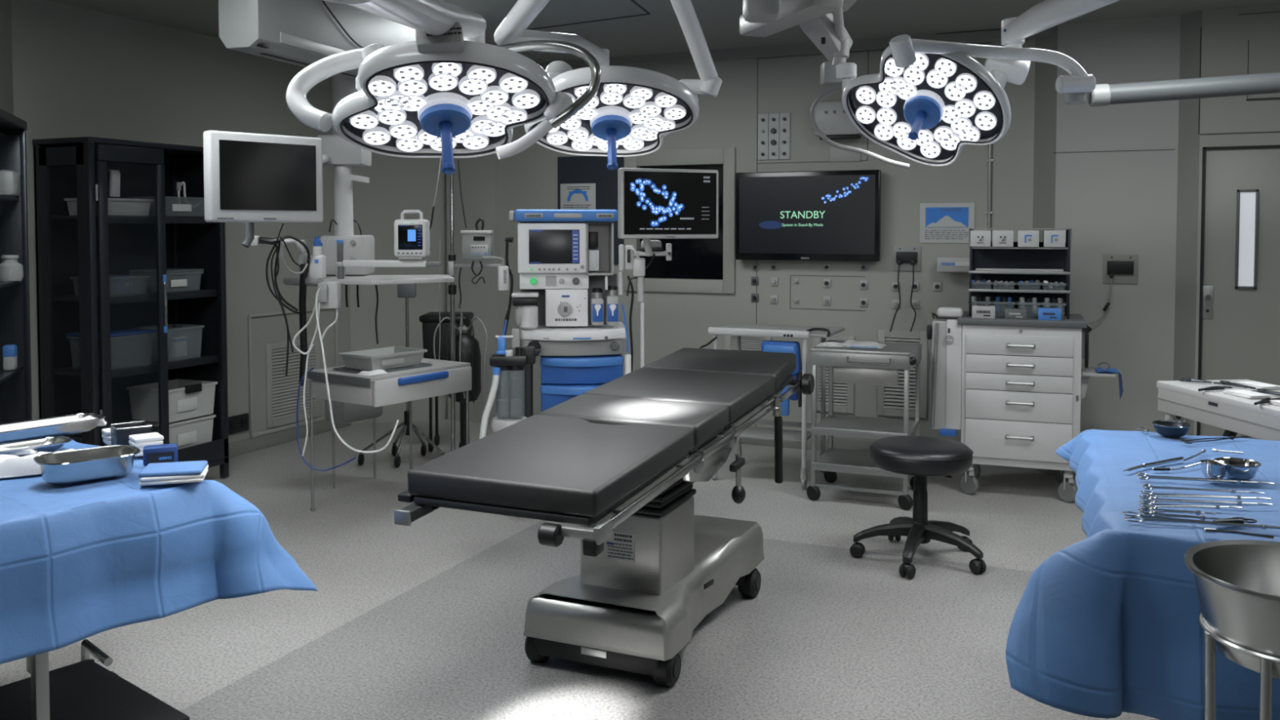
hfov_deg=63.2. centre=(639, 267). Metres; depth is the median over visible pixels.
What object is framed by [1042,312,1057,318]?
print
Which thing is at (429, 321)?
waste bin
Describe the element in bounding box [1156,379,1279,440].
side table
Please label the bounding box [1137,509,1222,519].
forceps
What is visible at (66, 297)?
shelf
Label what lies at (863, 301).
wall outlet
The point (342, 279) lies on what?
shelf
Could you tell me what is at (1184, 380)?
forceps
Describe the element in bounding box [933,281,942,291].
wall outlet
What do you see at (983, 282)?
tray
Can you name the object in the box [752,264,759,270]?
wall outlet
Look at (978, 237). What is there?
box
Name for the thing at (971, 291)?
shelf
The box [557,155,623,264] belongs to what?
wall panel
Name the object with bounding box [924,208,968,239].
print
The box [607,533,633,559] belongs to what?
print
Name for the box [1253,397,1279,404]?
forceps
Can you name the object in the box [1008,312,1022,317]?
print
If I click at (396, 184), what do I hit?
wall
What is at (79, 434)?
storage bin
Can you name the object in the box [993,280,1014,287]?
tray
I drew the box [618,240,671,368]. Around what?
stand
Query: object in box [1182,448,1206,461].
dissector
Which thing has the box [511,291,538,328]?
canister
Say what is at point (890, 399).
air vent
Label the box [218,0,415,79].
pendant arm
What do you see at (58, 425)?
steel tray
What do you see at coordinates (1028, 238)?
print
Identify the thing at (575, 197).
print
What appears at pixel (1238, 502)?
forceps
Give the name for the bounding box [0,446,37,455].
cotton wad
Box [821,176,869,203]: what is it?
picture
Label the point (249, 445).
baseboard
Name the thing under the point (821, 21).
ceiling mount arm
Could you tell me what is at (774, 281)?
wall outlet
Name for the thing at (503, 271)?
module
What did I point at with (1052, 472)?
baseboard
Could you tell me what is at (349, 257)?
pendant
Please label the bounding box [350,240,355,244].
socket
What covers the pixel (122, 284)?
packet
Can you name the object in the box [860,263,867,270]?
wall outlet
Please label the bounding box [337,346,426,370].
tray
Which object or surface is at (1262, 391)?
forceps
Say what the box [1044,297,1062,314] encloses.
tray
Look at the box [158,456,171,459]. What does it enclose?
print
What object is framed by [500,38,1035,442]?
wall
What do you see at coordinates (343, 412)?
table
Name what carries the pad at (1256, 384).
on the side table at (1233, 414)
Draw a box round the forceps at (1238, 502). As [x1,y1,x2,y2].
[1137,495,1272,505]
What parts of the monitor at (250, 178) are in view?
mount post, support arm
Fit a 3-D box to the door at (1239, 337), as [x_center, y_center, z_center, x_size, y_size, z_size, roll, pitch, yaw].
[3.813,0.323,6.104,0.945,2.085,0.092,1,2,24]
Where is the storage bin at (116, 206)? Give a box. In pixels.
[63,197,153,215]
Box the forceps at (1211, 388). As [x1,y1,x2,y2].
[1197,386,1232,391]
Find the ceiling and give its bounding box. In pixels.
[45,0,1279,62]
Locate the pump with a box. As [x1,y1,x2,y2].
[460,217,493,284]
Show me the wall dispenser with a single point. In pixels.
(831, 118)
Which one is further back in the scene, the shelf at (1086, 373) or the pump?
the pump
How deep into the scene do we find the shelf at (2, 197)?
4.70 m
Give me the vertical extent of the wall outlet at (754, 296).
0.062 m
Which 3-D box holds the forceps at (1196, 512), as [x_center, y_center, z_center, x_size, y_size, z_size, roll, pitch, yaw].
[1.374,0.622,2.659,0.179,0.010,0.058,1,2,13]
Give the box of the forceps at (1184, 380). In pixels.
[1178,377,1212,383]
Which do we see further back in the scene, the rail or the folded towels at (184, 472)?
the rail
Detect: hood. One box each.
[852,542,862,547]
[902,562,911,573]
[974,558,982,568]
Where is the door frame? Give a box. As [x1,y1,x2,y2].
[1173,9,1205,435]
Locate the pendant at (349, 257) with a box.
[250,75,454,471]
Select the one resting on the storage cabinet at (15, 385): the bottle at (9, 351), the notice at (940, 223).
the bottle at (9, 351)
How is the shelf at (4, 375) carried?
attached to the storage cabinet at (15, 385)
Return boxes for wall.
[0,0,13,115]
[10,0,351,443]
[350,151,448,425]
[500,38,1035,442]
[1029,25,1057,475]
[1054,14,1180,432]
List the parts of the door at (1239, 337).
lock plate, knob, vision pane, vision frame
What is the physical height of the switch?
0.058 m
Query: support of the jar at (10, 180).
on the storage cabinet at (15, 385)
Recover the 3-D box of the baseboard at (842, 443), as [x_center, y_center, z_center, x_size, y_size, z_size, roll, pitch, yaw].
[0.503,1.250,7.830,4.555,0.100,0.012,1,2,24]
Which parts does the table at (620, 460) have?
locking lever, clamp knob, support plate, serial plate, leg frame, rail, support plate, seat frame, rail, drop knob, drop rod, support plate, frame, rail, accessory handle, support plate, rail, head knob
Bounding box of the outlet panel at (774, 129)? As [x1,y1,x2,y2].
[757,112,790,159]
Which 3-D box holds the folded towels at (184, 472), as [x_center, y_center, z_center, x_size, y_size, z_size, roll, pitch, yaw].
[-1.319,0.580,2.950,0.170,0.035,0.140,-1,2,-16]
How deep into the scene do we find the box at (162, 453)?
3.12 m
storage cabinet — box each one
[0,108,32,424]
[32,136,229,477]
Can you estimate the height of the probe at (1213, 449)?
0.010 m
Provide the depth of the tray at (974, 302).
6.35 m
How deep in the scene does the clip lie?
3.73 m
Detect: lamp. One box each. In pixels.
[285,0,601,174]
[493,0,722,170]
[809,0,1119,168]
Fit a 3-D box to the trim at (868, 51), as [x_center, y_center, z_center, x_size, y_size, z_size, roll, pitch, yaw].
[2.318,-0.083,6.910,3.267,2.882,0.147,1,3,29]
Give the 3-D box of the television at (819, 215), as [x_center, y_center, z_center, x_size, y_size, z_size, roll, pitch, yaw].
[1.193,-0.370,7.420,1.041,0.634,0.116,1,2,24]
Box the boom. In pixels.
[1087,71,1279,106]
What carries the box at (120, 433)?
on the drape at (78, 562)
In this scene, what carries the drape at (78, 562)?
on the table at (83, 690)
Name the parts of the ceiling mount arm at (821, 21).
arm, rod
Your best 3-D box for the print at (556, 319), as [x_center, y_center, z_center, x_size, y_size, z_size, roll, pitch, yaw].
[-0.417,0.291,5.852,0.120,0.014,0.001,0,2,-5]
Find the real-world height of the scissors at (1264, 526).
0.010 m
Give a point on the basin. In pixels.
(1237, 581)
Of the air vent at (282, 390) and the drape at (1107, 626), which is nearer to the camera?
the drape at (1107, 626)
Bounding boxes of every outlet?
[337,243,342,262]
[751,276,758,284]
[751,293,758,302]
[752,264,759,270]
[770,264,777,270]
[770,277,777,285]
[770,294,777,303]
[794,278,798,283]
[822,279,831,287]
[822,296,831,305]
[823,263,830,270]
[859,280,867,288]
[859,297,867,306]
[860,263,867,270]
[891,281,899,290]
[891,299,899,308]
[911,281,919,290]
[911,299,919,308]
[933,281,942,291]
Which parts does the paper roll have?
cord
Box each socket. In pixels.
[227,413,248,434]
[230,420,235,430]
[240,417,247,427]
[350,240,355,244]
[896,251,917,262]
[1106,260,1133,274]
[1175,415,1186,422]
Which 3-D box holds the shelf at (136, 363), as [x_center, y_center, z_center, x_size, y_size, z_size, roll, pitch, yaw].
[-3.035,0.590,6.277,0.381,0.045,0.920,1,2,24]
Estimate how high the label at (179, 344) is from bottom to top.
0.120 m
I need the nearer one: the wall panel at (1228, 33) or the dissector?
the dissector
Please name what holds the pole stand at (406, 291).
on the floor
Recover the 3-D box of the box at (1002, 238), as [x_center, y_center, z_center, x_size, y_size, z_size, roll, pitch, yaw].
[2.188,-0.177,6.271,0.118,0.098,0.122,1,2,20]
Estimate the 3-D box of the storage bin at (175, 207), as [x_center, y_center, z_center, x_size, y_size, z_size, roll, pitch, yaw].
[-2.913,-0.426,6.442,0.296,0.217,0.376,1,2,24]
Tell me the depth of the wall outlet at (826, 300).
7.42 m
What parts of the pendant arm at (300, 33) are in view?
panel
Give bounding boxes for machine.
[502,208,634,517]
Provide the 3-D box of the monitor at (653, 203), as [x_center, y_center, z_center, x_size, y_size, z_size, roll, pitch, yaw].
[0.112,-0.281,5.354,0.540,0.446,0.248,-1,2,-22]
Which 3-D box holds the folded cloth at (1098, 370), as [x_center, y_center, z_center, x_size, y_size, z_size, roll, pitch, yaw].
[2.763,0.692,6.132,0.142,0.188,0.200,1,2,20]
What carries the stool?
on the floor
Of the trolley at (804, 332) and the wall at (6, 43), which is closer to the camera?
the wall at (6, 43)
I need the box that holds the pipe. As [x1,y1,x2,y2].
[986,144,993,230]
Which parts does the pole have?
cross rail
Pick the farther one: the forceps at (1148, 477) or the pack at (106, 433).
the pack at (106, 433)
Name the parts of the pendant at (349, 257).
cable arm, arm post, shelf rail, rail arm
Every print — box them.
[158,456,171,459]
[426,26,462,35]
[526,214,611,217]
[555,318,576,320]
[564,186,591,209]
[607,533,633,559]
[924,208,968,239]
[941,262,955,265]
[976,310,990,316]
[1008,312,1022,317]
[1024,235,1031,242]
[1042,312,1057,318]
[1050,235,1058,242]
[1208,400,1217,406]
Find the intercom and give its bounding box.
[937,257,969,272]
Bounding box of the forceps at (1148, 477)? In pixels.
[1135,472,1274,484]
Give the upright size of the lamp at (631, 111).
1.097 m
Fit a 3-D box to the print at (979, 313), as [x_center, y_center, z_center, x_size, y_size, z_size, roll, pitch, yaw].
[2.032,0.269,6.153,0.078,0.034,0.002,1,2,20]
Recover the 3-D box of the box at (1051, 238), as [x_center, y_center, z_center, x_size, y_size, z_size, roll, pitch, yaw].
[2.460,-0.173,6.174,0.118,0.098,0.122,1,2,20]
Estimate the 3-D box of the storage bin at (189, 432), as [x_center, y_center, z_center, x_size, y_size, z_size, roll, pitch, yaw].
[-2.913,1.036,6.498,0.316,0.200,0.376,1,2,24]
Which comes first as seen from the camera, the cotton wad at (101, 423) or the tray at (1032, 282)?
the cotton wad at (101, 423)
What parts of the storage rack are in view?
label rail, panel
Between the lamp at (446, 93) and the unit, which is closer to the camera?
the lamp at (446, 93)
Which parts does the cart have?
black knob, drawer, drawer, drawer, handle, drawer, drawer, handle, handle, handle, handle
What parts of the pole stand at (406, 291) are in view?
leg, leg, leg, leg, leg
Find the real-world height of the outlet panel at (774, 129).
0.332 m
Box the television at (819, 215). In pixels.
[735,169,880,261]
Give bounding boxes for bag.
[760,340,802,416]
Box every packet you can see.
[113,275,131,293]
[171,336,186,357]
[356,368,387,376]
[420,360,430,363]
[840,339,886,348]
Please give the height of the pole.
2.329 m
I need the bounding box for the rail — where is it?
[400,502,436,522]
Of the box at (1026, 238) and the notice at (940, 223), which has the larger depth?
the notice at (940, 223)
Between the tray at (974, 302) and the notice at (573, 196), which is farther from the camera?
the notice at (573, 196)
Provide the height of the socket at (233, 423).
0.060 m
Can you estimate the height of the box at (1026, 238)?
0.098 m
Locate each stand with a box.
[357,283,444,466]
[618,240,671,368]
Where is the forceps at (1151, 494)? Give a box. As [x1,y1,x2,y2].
[1139,490,1271,499]
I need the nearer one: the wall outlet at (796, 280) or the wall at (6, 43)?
the wall at (6, 43)
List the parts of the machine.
rail, post, panel, control knob, printed panel, control knob, absorber knob, plate, rail, drawer, control knob, drawer, panel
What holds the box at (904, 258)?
attached to the wall at (792, 84)
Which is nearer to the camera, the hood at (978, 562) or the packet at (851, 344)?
the hood at (978, 562)
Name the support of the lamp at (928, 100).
hanging from the ceiling
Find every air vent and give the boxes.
[265,336,319,428]
[724,334,771,351]
[812,334,854,413]
[876,329,927,418]
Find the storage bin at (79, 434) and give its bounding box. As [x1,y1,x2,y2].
[67,422,159,439]
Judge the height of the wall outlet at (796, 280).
0.035 m
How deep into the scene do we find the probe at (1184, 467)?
3.13 m
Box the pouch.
[108,168,119,196]
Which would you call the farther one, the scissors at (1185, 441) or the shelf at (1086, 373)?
the shelf at (1086, 373)
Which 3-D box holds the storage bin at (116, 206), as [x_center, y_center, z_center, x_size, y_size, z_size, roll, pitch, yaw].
[-3.086,-0.352,6.051,0.296,0.100,0.356,1,2,24]
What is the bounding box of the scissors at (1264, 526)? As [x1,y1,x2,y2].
[1121,511,1279,529]
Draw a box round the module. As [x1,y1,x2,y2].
[482,256,508,290]
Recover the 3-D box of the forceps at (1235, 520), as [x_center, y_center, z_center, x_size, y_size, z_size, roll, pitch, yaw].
[1.465,0.626,2.572,0.112,0.013,0.058,-1,2,-13]
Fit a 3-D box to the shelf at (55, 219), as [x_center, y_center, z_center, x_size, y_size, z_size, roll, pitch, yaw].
[-3.035,-0.290,6.244,0.381,0.045,0.920,1,2,24]
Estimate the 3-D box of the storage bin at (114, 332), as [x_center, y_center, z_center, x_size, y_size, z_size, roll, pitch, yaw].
[-3.086,0.474,6.082,0.300,0.205,0.360,1,2,24]
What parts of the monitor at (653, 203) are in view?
mount arm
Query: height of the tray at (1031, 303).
0.117 m
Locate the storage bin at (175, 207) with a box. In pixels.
[172,181,203,212]
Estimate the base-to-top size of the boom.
0.698 m
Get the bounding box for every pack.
[101,427,111,444]
[128,432,164,456]
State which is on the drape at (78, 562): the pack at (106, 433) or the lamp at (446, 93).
the pack at (106, 433)
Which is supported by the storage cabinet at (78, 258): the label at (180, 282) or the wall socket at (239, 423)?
the label at (180, 282)
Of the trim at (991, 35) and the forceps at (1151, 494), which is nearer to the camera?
the forceps at (1151, 494)
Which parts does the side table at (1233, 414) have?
leg, leg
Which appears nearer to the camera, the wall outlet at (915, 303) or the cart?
the cart
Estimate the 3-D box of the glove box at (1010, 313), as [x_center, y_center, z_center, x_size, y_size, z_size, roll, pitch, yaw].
[2.216,0.269,6.135,0.120,0.062,0.092,1,2,20]
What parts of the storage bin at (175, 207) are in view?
tube coil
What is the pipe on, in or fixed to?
attached to the wall at (792, 84)
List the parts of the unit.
valve handle, valve stem, support arm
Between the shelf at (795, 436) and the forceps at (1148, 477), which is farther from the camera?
the shelf at (795, 436)
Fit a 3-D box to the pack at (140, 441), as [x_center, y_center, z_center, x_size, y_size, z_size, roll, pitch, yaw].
[-1.564,0.558,3.297,0.090,0.054,0.088,-2,3,-38]
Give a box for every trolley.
[699,323,844,488]
[806,339,921,510]
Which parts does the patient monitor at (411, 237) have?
carry handle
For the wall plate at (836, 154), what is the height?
0.100 m
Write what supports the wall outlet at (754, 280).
attached to the wall at (792, 84)
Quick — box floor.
[0,418,1159,719]
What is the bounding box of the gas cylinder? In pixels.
[433,316,487,447]
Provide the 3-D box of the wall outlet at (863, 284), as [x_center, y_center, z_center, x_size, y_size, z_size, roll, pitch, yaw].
[1.571,0.119,7.309,0.055,0.062,0.030,1,2,24]
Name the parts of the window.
pane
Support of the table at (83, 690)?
on the floor
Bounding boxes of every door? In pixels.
[1196,144,1279,439]
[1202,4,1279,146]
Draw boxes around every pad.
[1222,389,1271,399]
[1235,381,1279,390]
[1269,400,1279,406]
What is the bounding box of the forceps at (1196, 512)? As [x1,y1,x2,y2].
[1137,505,1216,515]
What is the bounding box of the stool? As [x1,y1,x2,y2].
[849,435,986,578]
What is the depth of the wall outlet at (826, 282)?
7.41 m
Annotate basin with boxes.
[1183,539,1279,719]
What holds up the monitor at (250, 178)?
attached to the pendant at (349, 257)
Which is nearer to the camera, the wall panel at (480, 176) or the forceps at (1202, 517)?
the forceps at (1202, 517)
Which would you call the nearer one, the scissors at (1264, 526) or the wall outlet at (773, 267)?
the scissors at (1264, 526)
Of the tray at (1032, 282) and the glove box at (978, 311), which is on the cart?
the glove box at (978, 311)
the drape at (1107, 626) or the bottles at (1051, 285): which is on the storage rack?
the bottles at (1051, 285)
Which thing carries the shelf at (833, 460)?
attached to the trolley at (865, 366)
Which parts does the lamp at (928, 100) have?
sterile handle, reflector plate, drop arm, spring arm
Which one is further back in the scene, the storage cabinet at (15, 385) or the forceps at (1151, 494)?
the storage cabinet at (15, 385)
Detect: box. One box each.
[110,420,151,445]
[142,443,177,466]
[889,246,920,332]
[969,230,991,246]
[972,305,995,318]
[992,230,1013,247]
[1004,307,1026,319]
[1017,230,1039,247]
[1037,306,1061,320]
[1043,230,1065,247]
[1087,254,1137,324]
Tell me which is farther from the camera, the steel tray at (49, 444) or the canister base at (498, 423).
the canister base at (498, 423)
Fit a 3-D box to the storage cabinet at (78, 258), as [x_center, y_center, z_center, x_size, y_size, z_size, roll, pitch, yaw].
[-3.015,0.305,6.258,0.474,2.090,0.980,1,2,24]
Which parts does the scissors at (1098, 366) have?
blade, handle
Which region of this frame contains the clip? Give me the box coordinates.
[1137,426,1149,432]
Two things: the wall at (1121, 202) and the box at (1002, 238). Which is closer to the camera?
the box at (1002, 238)
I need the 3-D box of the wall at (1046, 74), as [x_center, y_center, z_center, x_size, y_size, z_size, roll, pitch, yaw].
[2.674,-0.111,6.794,0.100,2.900,0.199,-1,2,-21]
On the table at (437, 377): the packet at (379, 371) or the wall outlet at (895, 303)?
the packet at (379, 371)
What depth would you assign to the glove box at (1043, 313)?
6.03 m
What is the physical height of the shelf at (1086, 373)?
0.154 m
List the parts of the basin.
leg, leg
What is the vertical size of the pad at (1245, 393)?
0.015 m
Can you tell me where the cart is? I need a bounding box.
[926,311,1115,502]
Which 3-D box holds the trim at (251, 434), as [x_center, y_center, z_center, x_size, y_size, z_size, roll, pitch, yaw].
[-2.594,0.758,7.838,0.020,0.884,0.940,1,2,24]
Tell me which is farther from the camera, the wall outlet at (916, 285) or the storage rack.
the wall outlet at (916, 285)
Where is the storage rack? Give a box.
[968,227,1071,319]
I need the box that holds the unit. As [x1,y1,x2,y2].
[479,335,541,439]
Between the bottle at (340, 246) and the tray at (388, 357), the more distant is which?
the tray at (388, 357)
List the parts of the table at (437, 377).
leg, trim, leg, drawer, handle, leg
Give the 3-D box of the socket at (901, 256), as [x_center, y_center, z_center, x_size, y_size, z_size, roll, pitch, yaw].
[1.840,-0.073,7.177,0.142,0.078,0.020,1,2,24]
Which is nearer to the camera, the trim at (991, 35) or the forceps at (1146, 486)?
the forceps at (1146, 486)
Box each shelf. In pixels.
[0,195,19,200]
[0,280,21,288]
[0,365,22,384]
[50,214,216,223]
[52,288,217,305]
[53,352,217,380]
[323,275,454,284]
[737,419,817,442]
[811,414,919,439]
[811,448,906,478]
[968,270,1071,275]
[968,288,1070,293]
[1080,368,1115,398]
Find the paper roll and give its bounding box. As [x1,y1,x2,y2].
[931,306,963,319]
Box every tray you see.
[0,413,106,444]
[0,436,71,457]
[33,444,140,485]
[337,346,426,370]
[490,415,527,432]
[971,279,991,285]
[971,296,990,306]
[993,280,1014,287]
[995,296,1012,312]
[1018,279,1039,286]
[1019,297,1037,313]
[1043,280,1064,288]
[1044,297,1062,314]
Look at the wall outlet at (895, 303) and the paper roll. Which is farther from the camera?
the wall outlet at (895, 303)
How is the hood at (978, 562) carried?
attached to the stool
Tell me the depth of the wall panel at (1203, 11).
6.25 m
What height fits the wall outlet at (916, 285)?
0.062 m
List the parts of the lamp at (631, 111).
arm, sterile handle, reflector plate, cross arm, spring arm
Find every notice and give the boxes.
[560,182,595,209]
[919,202,974,243]
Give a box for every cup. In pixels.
[1184,459,1227,479]
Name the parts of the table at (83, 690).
leg, leg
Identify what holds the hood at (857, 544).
attached to the stool
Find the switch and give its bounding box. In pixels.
[1102,302,1110,311]
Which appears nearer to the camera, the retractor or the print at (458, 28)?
the retractor
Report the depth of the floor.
4.23 m
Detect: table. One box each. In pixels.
[0,639,189,719]
[306,358,471,511]
[324,399,382,488]
[394,347,814,686]
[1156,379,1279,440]
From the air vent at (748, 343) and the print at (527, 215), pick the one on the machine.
the print at (527, 215)
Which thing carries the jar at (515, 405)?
on the unit
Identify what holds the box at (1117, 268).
attached to the wall at (1121, 202)
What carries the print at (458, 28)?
on the lamp at (446, 93)
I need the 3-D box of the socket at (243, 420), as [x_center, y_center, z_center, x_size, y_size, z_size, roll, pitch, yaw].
[-2.800,1.094,7.352,0.010,0.060,0.050,1,2,24]
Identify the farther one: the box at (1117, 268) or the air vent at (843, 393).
the air vent at (843, 393)
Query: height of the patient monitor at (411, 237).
0.249 m
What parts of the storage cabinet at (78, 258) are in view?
post, frame, post, panel, panel, door, handle, post, panel, panel, post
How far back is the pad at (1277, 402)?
3.81 m
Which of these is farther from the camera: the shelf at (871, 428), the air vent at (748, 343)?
the air vent at (748, 343)
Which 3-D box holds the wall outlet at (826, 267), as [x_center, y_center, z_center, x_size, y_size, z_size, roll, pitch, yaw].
[1.330,-0.005,7.410,0.050,0.045,0.030,1,2,24]
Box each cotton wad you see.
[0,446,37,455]
[71,415,106,426]
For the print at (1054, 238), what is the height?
0.046 m
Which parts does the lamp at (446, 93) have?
spring arm, reflector plate, sterile handle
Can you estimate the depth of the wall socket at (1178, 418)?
6.35 m
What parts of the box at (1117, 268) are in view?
cord, plate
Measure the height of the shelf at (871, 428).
0.045 m
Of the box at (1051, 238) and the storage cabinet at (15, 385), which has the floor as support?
the storage cabinet at (15, 385)
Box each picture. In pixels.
[629,177,684,226]
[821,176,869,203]
[925,207,968,227]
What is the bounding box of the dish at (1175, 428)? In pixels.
[1151,420,1191,437]
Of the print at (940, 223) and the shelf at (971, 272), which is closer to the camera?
the shelf at (971, 272)
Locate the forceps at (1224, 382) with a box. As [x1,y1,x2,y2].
[1213,380,1255,389]
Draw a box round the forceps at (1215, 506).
[1138,500,1242,509]
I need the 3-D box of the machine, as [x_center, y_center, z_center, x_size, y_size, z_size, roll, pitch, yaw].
[-0.429,0.518,6.013,0.772,1.703,0.660,0,2,-5]
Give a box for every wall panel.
[446,152,501,423]
[1193,9,1205,435]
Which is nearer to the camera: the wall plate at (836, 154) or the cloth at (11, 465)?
the cloth at (11, 465)
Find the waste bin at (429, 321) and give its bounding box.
[418,311,473,452]
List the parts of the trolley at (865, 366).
post, post, rail, under drawer, drawer handle, post, knob, post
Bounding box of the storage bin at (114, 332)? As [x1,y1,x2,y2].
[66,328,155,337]
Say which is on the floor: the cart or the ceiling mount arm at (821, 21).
the cart
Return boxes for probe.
[1151,465,1195,471]
[1212,448,1243,453]
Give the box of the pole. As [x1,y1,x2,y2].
[429,157,502,451]
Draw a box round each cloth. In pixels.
[0,448,74,479]
[816,342,847,347]
[1094,366,1123,399]
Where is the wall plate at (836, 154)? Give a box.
[829,146,861,162]
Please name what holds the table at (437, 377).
on the floor
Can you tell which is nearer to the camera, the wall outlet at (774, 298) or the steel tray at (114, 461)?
the steel tray at (114, 461)
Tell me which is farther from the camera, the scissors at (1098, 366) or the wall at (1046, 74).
the wall at (1046, 74)
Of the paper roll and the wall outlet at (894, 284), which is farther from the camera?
the wall outlet at (894, 284)
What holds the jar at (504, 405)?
on the unit
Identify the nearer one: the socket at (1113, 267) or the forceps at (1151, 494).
the forceps at (1151, 494)
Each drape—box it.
[0,435,318,664]
[1005,429,1279,719]
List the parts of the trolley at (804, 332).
cord, leg, leg, rail, leg, handle cord, leg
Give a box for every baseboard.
[228,419,351,457]
[521,412,1029,468]
[1050,469,1075,477]
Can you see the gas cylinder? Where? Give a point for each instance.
(467, 347)
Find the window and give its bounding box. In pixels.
[624,146,735,293]
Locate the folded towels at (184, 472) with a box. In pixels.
[138,460,208,485]
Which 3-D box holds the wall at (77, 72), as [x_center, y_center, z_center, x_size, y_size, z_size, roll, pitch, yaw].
[-2.958,-0.123,7.123,0.100,2.900,2.831,1,2,24]
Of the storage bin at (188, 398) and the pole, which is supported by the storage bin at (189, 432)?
the storage bin at (188, 398)
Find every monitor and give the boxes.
[203,130,329,248]
[393,209,430,259]
[617,168,718,256]
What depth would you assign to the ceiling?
6.35 m
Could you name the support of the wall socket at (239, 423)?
attached to the wall at (77, 72)
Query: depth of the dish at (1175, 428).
3.64 m
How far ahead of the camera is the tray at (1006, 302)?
6.29 m
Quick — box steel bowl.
[1213,457,1261,479]
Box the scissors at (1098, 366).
[1081,362,1110,369]
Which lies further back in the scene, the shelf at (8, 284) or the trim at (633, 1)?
the trim at (633, 1)
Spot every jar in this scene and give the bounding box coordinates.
[0,169,20,196]
[0,254,23,281]
[497,366,510,416]
[509,366,524,416]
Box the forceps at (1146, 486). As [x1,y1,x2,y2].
[1141,483,1264,493]
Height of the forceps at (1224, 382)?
0.011 m
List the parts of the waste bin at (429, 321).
frame leg, lid, frame leg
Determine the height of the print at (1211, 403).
0.013 m
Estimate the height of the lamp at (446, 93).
1.152 m
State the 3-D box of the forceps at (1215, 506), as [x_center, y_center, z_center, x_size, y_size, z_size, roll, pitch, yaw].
[1.436,0.620,2.711,0.251,0.010,0.058,0,2,6]
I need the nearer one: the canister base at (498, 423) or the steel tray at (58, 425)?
the steel tray at (58, 425)
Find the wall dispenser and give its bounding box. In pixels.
[813,99,862,140]
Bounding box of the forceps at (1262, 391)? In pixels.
[1250,388,1279,395]
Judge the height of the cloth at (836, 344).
0.019 m
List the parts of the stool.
leg, leg, leg, seat, leg, leg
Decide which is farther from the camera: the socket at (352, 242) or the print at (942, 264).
the print at (942, 264)
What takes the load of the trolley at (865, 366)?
on the floor
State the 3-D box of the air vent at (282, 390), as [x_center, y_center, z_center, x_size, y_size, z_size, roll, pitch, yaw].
[-2.605,0.850,7.824,0.016,0.620,0.560,1,2,24]
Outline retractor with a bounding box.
[1203,528,1273,538]
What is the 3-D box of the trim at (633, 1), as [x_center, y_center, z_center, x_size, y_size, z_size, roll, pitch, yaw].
[0.801,-1.546,6.441,3.152,0.006,0.950,0,2,-2]
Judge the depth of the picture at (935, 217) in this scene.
7.07 m
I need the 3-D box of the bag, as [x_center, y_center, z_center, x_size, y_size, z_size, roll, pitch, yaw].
[0.874,0.684,6.423,0.254,0.460,0.110,1,2,24]
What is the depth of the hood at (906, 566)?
4.74 m
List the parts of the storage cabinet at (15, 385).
panel, post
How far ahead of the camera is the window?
7.83 m
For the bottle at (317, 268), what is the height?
0.215 m
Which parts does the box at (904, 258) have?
cord, plate, cord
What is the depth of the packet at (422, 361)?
6.18 m
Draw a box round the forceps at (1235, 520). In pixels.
[1212,516,1257,524]
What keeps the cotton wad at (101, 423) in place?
in the steel tray at (58, 425)
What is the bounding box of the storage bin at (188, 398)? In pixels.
[126,378,217,422]
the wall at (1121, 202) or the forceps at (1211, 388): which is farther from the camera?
the wall at (1121, 202)
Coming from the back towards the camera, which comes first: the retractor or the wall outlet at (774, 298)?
the wall outlet at (774, 298)
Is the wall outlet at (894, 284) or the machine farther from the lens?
the wall outlet at (894, 284)
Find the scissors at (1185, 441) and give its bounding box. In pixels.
[1178,435,1248,444]
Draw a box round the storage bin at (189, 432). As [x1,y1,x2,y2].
[129,413,215,448]
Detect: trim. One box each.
[247,307,337,438]
[528,0,1000,34]
[537,27,1051,70]
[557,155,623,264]
[755,11,1279,424]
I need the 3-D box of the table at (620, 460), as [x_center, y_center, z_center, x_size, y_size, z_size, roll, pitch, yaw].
[0.026,0.945,4.088,0.780,0.998,2.357,1,2,24]
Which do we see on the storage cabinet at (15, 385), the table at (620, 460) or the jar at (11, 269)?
the jar at (11, 269)
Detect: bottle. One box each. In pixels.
[2,344,17,370]
[308,235,325,278]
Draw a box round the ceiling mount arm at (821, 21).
[739,0,857,85]
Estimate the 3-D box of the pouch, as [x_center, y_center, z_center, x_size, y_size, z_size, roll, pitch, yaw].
[-3.024,-0.488,5.988,0.022,0.156,0.065,1,2,24]

